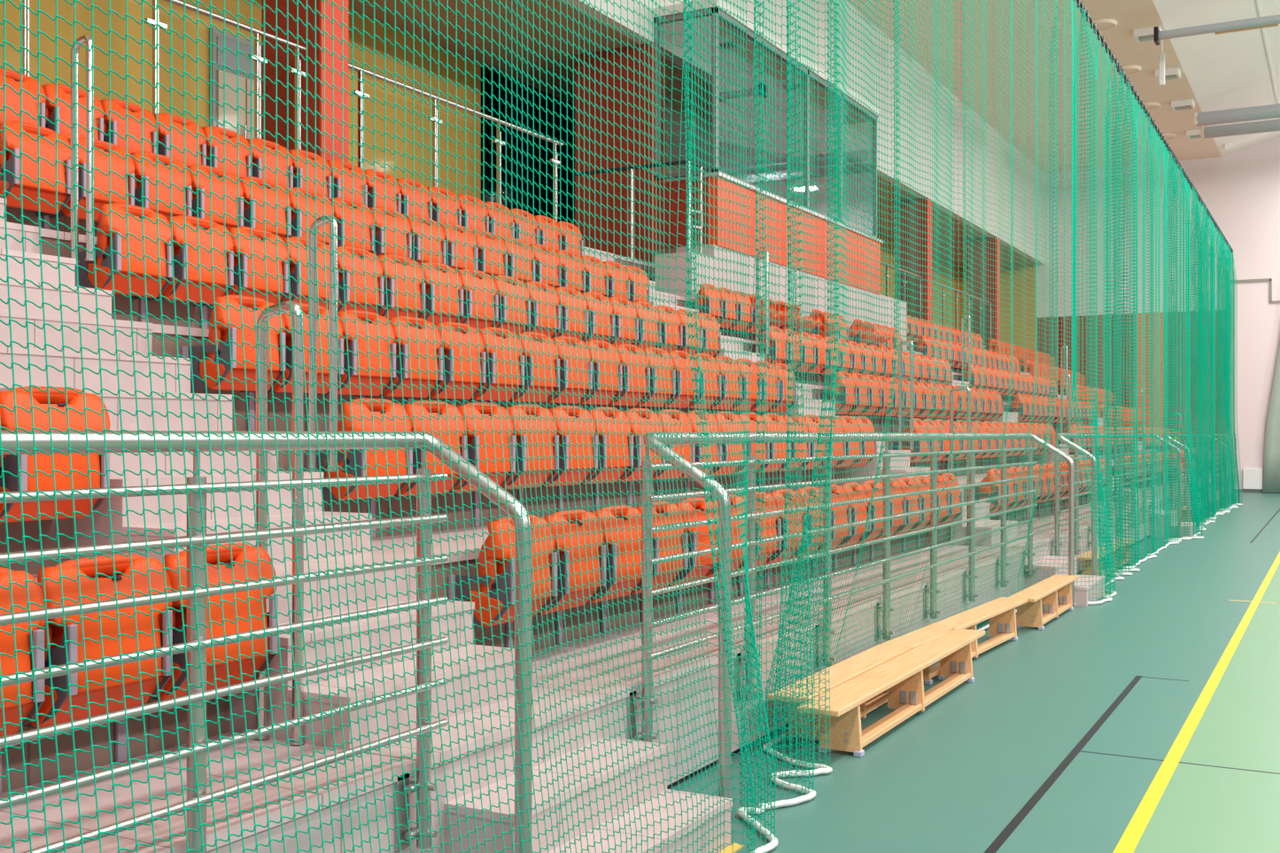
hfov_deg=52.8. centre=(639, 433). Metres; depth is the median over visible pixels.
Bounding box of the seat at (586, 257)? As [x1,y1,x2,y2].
[580,255,608,296]
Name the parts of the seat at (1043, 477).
backrest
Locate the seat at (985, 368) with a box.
[981,365,992,389]
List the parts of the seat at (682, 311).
arm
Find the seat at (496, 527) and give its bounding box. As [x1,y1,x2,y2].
[448,514,557,627]
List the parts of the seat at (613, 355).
arm, backrest, arm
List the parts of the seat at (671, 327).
arm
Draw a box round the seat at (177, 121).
[151,113,206,166]
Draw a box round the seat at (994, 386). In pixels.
[987,366,997,390]
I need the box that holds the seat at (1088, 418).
[1071,401,1090,425]
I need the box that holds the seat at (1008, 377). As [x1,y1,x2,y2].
[1001,370,1013,395]
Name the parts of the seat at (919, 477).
arm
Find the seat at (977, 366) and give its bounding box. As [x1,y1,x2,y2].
[975,364,985,388]
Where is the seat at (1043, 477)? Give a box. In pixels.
[1015,464,1048,520]
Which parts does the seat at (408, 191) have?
arm, backrest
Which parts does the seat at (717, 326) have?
arm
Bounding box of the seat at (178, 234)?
[139,215,233,322]
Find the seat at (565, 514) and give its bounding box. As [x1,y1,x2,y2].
[505,509,605,648]
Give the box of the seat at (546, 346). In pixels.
[491,331,559,403]
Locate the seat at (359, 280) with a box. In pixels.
[337,245,383,314]
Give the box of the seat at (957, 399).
[930,384,960,418]
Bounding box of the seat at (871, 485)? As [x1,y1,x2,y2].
[833,480,882,570]
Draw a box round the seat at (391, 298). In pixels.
[377,254,425,318]
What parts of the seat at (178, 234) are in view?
arm, backrest, arm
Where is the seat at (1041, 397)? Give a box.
[1026,395,1048,422]
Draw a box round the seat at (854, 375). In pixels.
[843,372,869,415]
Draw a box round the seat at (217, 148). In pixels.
[201,125,250,178]
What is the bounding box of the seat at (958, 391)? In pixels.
[953,385,966,418]
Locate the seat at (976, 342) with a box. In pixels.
[970,333,978,348]
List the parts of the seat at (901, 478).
arm, backrest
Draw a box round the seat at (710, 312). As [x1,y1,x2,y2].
[683,283,722,322]
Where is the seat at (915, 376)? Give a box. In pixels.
[907,352,921,380]
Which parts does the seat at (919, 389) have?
backrest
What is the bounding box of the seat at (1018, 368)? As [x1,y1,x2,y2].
[1012,356,1020,372]
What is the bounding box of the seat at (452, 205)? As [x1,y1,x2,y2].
[426,186,461,225]
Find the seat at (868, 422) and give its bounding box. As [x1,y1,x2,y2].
[831,416,876,484]
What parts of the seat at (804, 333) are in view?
arm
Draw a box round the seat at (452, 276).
[418,261,463,324]
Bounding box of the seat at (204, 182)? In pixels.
[185,164,243,229]
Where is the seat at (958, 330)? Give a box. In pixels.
[954,328,961,344]
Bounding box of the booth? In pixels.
[652,0,906,341]
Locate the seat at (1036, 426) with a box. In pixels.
[1018,422,1045,463]
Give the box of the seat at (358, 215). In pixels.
[328,197,373,253]
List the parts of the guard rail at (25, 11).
post, post, handrail, post, post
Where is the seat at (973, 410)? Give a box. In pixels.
[947,388,976,419]
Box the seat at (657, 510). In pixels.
[601,501,688,632]
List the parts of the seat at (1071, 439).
backrest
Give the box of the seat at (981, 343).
[975,333,983,349]
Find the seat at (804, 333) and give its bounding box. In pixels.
[793,331,815,372]
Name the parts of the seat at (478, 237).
arm, backrest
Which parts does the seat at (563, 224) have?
arm, backrest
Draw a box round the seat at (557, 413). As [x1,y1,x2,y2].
[518,405,597,505]
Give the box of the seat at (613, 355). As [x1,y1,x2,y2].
[558,340,622,405]
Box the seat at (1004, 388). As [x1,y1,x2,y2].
[999,369,1008,395]
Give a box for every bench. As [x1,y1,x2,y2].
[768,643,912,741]
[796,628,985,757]
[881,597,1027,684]
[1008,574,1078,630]
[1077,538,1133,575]
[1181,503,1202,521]
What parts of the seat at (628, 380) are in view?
arm, backrest, arm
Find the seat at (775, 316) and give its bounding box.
[731,294,783,336]
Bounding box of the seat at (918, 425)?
[890,418,930,462]
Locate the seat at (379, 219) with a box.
[369,206,411,258]
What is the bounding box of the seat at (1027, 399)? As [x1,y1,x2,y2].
[1020,394,1033,421]
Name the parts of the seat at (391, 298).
arm, arm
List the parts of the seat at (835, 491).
backrest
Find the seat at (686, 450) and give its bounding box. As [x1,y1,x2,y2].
[627,409,694,507]
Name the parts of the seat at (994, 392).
backrest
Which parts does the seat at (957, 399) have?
backrest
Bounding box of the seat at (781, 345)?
[749,325,788,364]
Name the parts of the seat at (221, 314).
arm, arm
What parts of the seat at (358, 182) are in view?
arm, backrest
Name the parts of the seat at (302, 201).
arm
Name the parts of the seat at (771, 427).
arm, backrest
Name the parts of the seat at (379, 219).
arm, backrest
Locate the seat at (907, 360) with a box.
[901,350,909,380]
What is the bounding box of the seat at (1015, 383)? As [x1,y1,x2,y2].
[1000,371,1018,395]
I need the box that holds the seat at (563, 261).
[555,249,585,293]
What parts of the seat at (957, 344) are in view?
backrest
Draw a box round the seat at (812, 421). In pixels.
[777,414,825,489]
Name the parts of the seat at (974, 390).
backrest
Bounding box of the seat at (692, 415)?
[658,410,721,501]
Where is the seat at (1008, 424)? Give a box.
[989,421,1019,469]
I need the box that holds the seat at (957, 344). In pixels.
[950,342,965,368]
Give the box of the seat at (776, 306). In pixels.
[759,300,808,341]
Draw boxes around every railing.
[0,430,532,852]
[574,160,708,258]
[627,432,1074,824]
[1050,433,1181,575]
[1160,433,1227,521]
[1210,434,1237,493]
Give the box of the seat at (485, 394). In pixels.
[449,326,524,404]
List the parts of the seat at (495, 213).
arm, backrest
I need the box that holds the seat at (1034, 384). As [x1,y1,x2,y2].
[1029,374,1037,395]
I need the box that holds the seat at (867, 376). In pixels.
[850,373,882,415]
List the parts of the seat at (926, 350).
arm, backrest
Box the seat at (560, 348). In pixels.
[527,335,592,403]
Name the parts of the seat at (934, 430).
backrest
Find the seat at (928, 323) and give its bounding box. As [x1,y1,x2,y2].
[915,320,935,345]
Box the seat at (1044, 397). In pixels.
[1031,396,1053,423]
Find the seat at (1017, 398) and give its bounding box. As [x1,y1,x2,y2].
[1004,393,1027,421]
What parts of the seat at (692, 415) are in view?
arm, backrest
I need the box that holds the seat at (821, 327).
[805,309,841,337]
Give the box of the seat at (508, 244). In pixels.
[502,237,535,282]
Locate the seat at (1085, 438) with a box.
[1078,426,1086,448]
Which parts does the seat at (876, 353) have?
backrest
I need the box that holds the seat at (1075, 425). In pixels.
[1070,424,1082,451]
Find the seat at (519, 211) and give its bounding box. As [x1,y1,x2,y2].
[509,208,538,244]
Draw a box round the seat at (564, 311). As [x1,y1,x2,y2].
[554,286,588,341]
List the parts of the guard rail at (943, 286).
post, post, handrail, post, post, post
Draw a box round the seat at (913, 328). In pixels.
[906,315,916,340]
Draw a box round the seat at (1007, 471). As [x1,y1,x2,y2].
[995,467,1016,512]
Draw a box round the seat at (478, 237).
[472,230,507,276]
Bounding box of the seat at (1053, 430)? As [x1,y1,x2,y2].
[1042,423,1055,454]
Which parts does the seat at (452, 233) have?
arm, backrest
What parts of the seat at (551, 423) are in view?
arm, backrest, arm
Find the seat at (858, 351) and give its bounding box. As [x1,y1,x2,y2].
[830,341,863,381]
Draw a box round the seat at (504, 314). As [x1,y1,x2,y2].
[492,275,530,333]
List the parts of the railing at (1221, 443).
post, post, post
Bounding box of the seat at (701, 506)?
[668,497,718,585]
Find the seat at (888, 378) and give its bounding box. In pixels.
[870,377,904,421]
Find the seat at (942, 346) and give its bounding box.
[935,338,946,358]
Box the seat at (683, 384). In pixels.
[643,349,698,409]
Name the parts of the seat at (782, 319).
backrest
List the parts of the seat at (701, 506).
arm, arm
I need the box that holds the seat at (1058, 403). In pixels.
[1041,397,1060,423]
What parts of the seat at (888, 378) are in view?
backrest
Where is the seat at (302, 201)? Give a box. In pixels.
[285,186,332,245]
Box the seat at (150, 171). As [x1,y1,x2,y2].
[127,151,191,218]
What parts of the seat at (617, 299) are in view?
arm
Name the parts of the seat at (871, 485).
arm, backrest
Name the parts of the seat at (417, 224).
arm, backrest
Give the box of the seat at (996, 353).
[993,351,1001,369]
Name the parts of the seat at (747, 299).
arm, backrest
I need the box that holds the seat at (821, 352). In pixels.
[793,333,828,381]
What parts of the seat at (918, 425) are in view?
arm, backrest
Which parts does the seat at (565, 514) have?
arm, backrest, arm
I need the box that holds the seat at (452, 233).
[440,223,477,270]
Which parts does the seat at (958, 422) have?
backrest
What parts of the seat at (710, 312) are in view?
arm, backrest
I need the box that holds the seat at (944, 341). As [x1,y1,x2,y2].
[942,339,953,363]
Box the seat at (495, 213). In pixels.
[484,201,514,238]
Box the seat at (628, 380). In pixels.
[590,343,650,410]
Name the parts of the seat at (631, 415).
arm, backrest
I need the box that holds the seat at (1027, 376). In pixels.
[1013,373,1032,399]
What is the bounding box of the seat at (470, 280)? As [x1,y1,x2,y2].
[457,268,498,328]
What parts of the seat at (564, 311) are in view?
arm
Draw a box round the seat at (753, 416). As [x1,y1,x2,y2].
[712,411,769,496]
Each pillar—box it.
[261,0,348,162]
[574,41,665,263]
[895,197,931,322]
[969,236,1000,346]
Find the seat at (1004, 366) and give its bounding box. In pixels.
[999,352,1007,370]
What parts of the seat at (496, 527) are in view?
arm, arm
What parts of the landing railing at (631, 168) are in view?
post, handrail, post, post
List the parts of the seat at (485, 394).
arm, backrest, arm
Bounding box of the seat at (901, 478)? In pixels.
[870,477,921,560]
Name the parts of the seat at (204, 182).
arm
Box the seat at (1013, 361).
[1008,355,1016,372]
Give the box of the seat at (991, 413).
[970,388,997,420]
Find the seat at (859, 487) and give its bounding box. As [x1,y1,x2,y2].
[813,481,870,575]
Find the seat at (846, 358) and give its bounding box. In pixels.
[819,338,852,385]
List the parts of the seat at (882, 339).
backrest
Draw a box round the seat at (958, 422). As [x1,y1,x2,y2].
[937,419,966,474]
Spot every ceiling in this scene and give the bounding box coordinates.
[846,0,1221,172]
[1152,0,1279,155]
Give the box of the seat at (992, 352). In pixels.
[988,350,997,368]
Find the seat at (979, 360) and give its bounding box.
[973,346,982,365]
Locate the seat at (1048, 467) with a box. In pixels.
[1023,463,1055,519]
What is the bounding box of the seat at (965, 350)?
[954,344,968,369]
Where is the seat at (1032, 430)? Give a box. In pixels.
[1011,422,1039,466]
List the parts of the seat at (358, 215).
arm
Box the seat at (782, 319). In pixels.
[745,297,795,339]
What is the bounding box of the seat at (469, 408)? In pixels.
[449,402,515,492]
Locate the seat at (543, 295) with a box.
[524,280,560,338]
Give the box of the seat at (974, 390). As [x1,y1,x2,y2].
[956,387,983,419]
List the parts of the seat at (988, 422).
backrest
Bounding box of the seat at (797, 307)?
[786,303,820,332]
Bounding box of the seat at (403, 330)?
[359,316,442,398]
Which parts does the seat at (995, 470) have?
arm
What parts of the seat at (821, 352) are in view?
arm, backrest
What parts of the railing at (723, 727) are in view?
post, stem, post, stem, post, rail, rail, rail, rail, rail, rail, rail, post, post, post, post, post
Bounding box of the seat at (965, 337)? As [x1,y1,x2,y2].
[963,330,968,345]
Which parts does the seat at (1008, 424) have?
backrest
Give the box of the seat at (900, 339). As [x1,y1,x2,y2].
[890,327,902,350]
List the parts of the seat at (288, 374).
arm, backrest, arm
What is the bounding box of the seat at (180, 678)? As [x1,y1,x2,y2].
[115,543,278,762]
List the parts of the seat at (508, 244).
arm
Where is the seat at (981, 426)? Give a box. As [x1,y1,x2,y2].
[955,420,988,475]
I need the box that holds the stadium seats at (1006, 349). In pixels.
[988,339,1210,470]
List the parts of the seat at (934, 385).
backrest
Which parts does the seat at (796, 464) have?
arm, backrest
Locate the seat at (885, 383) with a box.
[858,375,893,416]
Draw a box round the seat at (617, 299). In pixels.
[607,296,638,345]
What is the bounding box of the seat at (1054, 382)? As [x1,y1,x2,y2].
[1050,379,1058,396]
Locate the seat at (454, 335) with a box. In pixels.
[406,321,485,403]
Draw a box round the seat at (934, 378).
[925,355,937,383]
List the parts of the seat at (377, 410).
arm, arm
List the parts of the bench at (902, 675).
leg, leg, rail, leg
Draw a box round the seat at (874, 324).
[872,323,885,347]
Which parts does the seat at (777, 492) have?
arm, backrest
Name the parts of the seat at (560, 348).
arm, backrest, arm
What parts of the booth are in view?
panel, pane, sill, parapet panel, pane, pane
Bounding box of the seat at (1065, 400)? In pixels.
[1050,398,1070,424]
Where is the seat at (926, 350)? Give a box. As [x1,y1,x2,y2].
[913,334,933,356]
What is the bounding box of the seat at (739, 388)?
[691,356,742,411]
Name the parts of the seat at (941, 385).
backrest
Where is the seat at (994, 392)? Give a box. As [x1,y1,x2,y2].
[977,389,1003,420]
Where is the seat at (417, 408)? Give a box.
[368,400,466,538]
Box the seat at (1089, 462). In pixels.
[1084,458,1091,492]
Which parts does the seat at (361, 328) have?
arm, backrest, arm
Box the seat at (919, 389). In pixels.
[892,380,924,433]
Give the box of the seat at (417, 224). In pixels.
[405,215,446,264]
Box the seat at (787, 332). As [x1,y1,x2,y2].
[782,328,802,369]
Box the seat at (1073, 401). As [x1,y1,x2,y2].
[1059,401,1078,433]
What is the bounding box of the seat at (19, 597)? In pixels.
[0,566,45,736]
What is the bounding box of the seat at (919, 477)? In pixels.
[908,475,930,532]
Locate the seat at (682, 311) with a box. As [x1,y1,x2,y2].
[675,309,702,354]
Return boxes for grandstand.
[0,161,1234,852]
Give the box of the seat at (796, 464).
[757,413,810,491]
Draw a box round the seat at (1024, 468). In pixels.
[997,465,1033,519]
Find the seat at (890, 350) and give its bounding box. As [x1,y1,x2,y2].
[889,349,903,379]
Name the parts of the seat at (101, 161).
arm, backrest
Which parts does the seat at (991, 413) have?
backrest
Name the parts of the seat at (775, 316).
arm, backrest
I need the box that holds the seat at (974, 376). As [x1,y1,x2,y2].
[955,363,979,388]
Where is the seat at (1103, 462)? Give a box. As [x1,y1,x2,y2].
[1081,458,1106,504]
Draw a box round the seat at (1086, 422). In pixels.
[1079,402,1093,424]
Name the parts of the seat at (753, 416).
arm, backrest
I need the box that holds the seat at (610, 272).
[602,260,629,300]
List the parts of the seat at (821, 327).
arm, backrest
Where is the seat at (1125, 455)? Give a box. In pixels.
[1123,455,1131,483]
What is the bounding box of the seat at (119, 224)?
[74,202,172,299]
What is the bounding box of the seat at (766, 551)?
[709,491,781,604]
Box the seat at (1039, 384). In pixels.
[1033,375,1041,395]
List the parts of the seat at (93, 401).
arm, arm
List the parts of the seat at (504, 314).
arm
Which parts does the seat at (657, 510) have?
arm, backrest, arm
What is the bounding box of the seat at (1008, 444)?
[982,421,1012,473]
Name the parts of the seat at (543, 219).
arm, backrest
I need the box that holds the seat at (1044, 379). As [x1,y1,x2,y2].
[1042,377,1050,396]
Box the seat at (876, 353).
[868,344,884,377]
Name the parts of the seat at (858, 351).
arm, backrest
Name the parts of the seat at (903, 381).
backrest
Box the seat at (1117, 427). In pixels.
[1101,426,1120,455]
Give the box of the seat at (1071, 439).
[1057,424,1078,452]
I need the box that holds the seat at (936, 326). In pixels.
[931,322,941,339]
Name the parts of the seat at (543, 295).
arm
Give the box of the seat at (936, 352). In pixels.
[929,336,939,357]
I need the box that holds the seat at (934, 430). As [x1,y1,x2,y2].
[919,418,940,462]
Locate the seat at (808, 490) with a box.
[766,486,822,589]
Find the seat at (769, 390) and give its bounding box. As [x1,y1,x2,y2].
[732,360,779,412]
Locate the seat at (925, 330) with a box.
[913,318,929,343]
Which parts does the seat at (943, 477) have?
arm, backrest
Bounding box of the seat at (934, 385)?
[913,382,943,418]
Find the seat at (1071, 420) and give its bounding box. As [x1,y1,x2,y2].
[1055,399,1075,432]
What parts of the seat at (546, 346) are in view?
arm, backrest, arm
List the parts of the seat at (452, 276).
arm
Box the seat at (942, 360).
[939,357,952,385]
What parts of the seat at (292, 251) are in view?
arm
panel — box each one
[1158,39,1164,85]
[1242,467,1262,489]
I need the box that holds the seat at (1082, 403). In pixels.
[1067,401,1086,424]
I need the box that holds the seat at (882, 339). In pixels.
[861,321,891,345]
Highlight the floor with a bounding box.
[668,492,1279,852]
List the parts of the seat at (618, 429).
arm, backrest, arm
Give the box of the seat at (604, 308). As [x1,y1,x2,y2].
[581,291,614,342]
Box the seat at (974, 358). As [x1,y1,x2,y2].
[955,345,976,372]
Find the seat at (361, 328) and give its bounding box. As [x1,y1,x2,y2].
[306,310,395,431]
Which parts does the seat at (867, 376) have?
arm, backrest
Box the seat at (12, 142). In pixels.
[0,121,70,217]
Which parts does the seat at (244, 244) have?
arm, backrest, arm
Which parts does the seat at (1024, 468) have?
backrest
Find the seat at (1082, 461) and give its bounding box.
[1064,459,1091,508]
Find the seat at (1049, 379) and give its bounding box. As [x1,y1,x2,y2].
[1046,378,1054,396]
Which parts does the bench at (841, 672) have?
leg, leg, rail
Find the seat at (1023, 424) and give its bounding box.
[1018,422,1032,455]
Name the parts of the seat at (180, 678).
arm, backrest, arm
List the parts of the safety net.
edge cord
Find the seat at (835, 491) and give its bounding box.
[790,484,851,581]
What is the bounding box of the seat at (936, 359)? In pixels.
[932,356,945,384]
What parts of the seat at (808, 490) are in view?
backrest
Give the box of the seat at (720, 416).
[685,411,744,498]
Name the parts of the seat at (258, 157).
arm, backrest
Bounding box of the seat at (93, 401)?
[0,386,110,522]
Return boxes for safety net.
[0,0,1242,852]
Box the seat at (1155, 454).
[1139,454,1159,488]
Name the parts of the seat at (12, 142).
arm, arm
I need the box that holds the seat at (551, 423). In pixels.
[473,403,558,527]
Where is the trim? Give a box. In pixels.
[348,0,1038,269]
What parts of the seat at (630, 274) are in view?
arm, backrest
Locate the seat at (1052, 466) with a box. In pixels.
[1046,462,1062,501]
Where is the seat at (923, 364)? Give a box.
[915,353,929,381]
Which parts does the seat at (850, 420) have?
arm, backrest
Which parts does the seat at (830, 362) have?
backrest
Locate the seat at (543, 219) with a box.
[534,215,561,250]
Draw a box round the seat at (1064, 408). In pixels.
[1055,398,1066,422]
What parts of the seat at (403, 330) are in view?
arm, backrest, arm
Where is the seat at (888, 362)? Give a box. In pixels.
[879,347,893,378]
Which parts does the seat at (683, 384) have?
arm, backrest, arm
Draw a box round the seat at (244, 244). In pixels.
[201,226,288,328]
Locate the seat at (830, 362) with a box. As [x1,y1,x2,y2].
[806,336,840,383]
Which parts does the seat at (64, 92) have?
arm, backrest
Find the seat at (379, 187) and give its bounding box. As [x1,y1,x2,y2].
[362,169,401,213]
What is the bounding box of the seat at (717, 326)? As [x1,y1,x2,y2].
[697,312,721,357]
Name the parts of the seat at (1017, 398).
arm, backrest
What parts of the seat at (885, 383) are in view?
backrest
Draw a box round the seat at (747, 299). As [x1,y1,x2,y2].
[723,290,752,332]
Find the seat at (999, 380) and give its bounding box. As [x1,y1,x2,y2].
[992,368,1002,392]
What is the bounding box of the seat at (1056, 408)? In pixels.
[1047,397,1057,422]
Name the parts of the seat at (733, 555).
backrest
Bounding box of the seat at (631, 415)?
[594,408,665,511]
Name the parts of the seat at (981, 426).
backrest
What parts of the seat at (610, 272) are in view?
arm, backrest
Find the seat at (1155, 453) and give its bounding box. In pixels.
[1155,452,1162,474]
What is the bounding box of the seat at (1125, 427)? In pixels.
[1112,426,1129,458]
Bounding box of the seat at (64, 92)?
[42,83,103,140]
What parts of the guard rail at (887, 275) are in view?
post, handrail, post, post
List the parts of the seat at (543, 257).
arm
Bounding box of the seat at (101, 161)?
[43,137,134,229]
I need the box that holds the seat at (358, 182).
[326,159,367,206]
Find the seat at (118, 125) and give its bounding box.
[97,99,156,176]
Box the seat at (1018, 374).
[1002,372,1023,401]
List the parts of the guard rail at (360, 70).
post, post, handrail, post, post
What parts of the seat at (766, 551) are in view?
arm, backrest, arm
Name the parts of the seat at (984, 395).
backrest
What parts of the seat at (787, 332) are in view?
backrest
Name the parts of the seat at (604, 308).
arm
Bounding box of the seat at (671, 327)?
[654,305,682,351]
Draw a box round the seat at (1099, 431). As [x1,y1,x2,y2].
[1095,426,1102,449]
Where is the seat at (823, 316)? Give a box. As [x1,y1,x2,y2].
[821,311,838,339]
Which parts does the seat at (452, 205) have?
arm, backrest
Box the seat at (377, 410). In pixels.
[306,398,412,500]
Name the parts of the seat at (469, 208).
arm, backrest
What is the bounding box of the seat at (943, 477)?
[916,473,961,548]
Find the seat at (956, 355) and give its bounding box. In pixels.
[949,341,959,366]
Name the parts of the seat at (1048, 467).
backrest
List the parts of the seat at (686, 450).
arm, backrest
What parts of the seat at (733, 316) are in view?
arm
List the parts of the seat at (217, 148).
arm, backrest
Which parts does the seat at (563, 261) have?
arm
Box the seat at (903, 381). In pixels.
[880,378,915,433]
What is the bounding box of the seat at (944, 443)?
[915,418,949,466]
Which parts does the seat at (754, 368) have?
arm, backrest, arm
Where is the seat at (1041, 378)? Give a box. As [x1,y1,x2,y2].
[1038,376,1046,396]
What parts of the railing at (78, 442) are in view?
post, stem, rail, rail, rail, rail, rail, rail, rail, post, stem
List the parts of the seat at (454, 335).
arm, backrest, arm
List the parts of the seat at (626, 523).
arm, backrest, arm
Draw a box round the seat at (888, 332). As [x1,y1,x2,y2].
[881,325,893,349]
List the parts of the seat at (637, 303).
arm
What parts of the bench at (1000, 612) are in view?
leg, leg, rail, leg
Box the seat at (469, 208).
[457,193,488,232]
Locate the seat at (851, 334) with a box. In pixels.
[848,318,882,344]
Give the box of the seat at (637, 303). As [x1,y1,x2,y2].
[631,301,661,349]
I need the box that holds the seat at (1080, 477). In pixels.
[1052,461,1081,511]
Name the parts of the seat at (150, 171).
arm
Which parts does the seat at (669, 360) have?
arm, backrest, arm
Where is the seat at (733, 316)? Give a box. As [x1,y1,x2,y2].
[717,287,736,329]
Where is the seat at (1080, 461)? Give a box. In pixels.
[1059,460,1087,510]
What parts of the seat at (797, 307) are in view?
backrest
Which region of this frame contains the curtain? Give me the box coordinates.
[1262,341,1279,492]
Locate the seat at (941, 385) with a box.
[921,383,949,419]
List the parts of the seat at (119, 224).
arm, arm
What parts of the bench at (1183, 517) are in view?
leg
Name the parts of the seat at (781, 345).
arm, backrest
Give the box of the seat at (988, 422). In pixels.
[964,420,997,474]
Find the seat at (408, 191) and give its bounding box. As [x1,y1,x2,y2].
[395,178,432,218]
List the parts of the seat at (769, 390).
backrest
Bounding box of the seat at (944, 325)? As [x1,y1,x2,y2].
[944,325,953,341]
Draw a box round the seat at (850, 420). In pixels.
[814,415,861,487]
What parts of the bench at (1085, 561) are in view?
leg, leg, leg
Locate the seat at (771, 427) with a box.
[735,412,791,488]
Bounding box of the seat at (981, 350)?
[977,348,987,366]
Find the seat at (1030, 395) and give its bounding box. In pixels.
[1027,394,1039,421]
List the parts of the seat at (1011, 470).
backrest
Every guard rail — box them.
[22,0,306,149]
[348,62,563,221]
[880,261,922,318]
[931,280,992,339]
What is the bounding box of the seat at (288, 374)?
[247,302,343,431]
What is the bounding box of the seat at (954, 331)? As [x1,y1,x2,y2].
[952,327,958,342]
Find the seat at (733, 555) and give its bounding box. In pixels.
[676,494,745,612]
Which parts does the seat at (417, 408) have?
arm, backrest, arm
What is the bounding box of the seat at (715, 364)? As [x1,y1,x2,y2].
[668,353,721,409]
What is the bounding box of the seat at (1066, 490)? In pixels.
[1038,462,1068,515]
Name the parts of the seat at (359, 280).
arm, arm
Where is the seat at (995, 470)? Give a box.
[975,468,1007,513]
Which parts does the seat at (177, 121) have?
arm, backrest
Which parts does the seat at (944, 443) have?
backrest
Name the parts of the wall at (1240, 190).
ochre panel, wall trim, skirting, wall trim, wall trim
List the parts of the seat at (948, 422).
backrest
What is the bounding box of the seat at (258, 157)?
[246,138,293,189]
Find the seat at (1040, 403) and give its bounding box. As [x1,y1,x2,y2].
[1031,395,1043,421]
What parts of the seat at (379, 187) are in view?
arm, backrest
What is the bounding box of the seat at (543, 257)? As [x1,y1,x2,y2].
[529,243,561,287]
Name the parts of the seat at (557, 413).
arm, backrest, arm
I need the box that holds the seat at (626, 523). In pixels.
[556,504,641,644]
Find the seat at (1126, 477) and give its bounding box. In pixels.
[1112,457,1129,482]
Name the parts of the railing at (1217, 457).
post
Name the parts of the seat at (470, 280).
arm, arm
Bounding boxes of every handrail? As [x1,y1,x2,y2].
[70,35,93,263]
[256,300,305,744]
[307,215,339,471]
[755,250,768,354]
[898,340,914,449]
[949,386,970,545]
[961,314,970,381]
[1060,345,1068,395]
[1060,374,1070,443]
[1102,405,1117,500]
[1171,412,1180,440]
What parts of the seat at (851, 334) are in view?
arm, backrest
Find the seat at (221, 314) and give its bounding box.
[181,294,285,392]
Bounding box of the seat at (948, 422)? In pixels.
[925,419,961,466]
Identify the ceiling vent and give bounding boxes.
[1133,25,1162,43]
[1155,67,1180,81]
[1171,99,1194,111]
[1186,129,1201,139]
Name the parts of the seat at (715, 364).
arm, backrest, arm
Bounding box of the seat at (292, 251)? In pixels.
[282,236,338,310]
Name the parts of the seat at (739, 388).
arm, backrest, arm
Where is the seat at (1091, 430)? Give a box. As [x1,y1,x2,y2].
[1073,426,1094,454]
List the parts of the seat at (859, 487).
arm, backrest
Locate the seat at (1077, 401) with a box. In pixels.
[1063,401,1082,429]
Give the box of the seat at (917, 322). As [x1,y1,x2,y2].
[911,317,922,342]
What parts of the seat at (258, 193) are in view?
arm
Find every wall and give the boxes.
[0,0,959,329]
[560,0,1044,264]
[959,136,1279,493]
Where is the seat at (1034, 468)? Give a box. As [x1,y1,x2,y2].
[1006,465,1041,520]
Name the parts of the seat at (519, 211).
arm, backrest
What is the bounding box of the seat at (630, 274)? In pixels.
[624,265,650,303]
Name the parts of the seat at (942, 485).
backrest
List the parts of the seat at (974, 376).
arm, backrest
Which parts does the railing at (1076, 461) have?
post, post, rail, rail, rail, rail, rail, rail, post, rail, post, post, post, post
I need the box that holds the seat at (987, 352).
[984,349,992,367]
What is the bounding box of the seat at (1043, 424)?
[1024,423,1051,465]
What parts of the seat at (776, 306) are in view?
backrest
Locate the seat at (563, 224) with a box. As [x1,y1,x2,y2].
[556,221,582,255]
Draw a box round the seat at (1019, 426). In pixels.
[997,421,1026,469]
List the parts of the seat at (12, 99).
backrest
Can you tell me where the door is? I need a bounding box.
[209,27,261,139]
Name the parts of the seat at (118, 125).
arm, backrest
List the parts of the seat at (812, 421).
arm, backrest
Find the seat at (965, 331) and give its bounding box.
[965,331,974,346]
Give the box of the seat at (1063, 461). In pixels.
[1045,461,1068,513]
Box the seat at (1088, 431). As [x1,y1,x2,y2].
[1069,426,1091,454]
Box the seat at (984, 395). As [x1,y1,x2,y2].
[962,388,990,421]
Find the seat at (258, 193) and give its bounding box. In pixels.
[238,176,291,239]
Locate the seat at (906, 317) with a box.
[906,317,908,336]
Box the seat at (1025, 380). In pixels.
[1008,372,1028,403]
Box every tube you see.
[1153,14,1279,45]
[1194,103,1279,126]
[1200,118,1279,139]
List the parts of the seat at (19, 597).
arm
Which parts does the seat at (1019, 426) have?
backrest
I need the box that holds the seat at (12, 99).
[0,67,46,127]
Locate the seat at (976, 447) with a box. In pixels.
[946,420,980,469]
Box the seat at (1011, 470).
[989,466,1024,518]
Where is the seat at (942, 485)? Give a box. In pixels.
[902,474,949,551]
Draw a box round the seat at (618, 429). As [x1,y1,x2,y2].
[558,406,633,511]
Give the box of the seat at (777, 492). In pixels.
[738,488,806,596]
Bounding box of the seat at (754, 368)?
[713,358,761,413]
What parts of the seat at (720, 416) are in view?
arm, backrest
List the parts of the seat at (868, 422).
arm, backrest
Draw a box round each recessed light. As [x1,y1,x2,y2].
[1085,18,1117,31]
[1113,65,1141,75]
[1135,101,1161,110]
[1153,132,1177,139]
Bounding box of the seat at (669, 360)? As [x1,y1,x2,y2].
[618,347,675,411]
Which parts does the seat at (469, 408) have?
arm, arm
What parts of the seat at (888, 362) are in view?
arm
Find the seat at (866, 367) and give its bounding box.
[859,342,874,375]
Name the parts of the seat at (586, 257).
arm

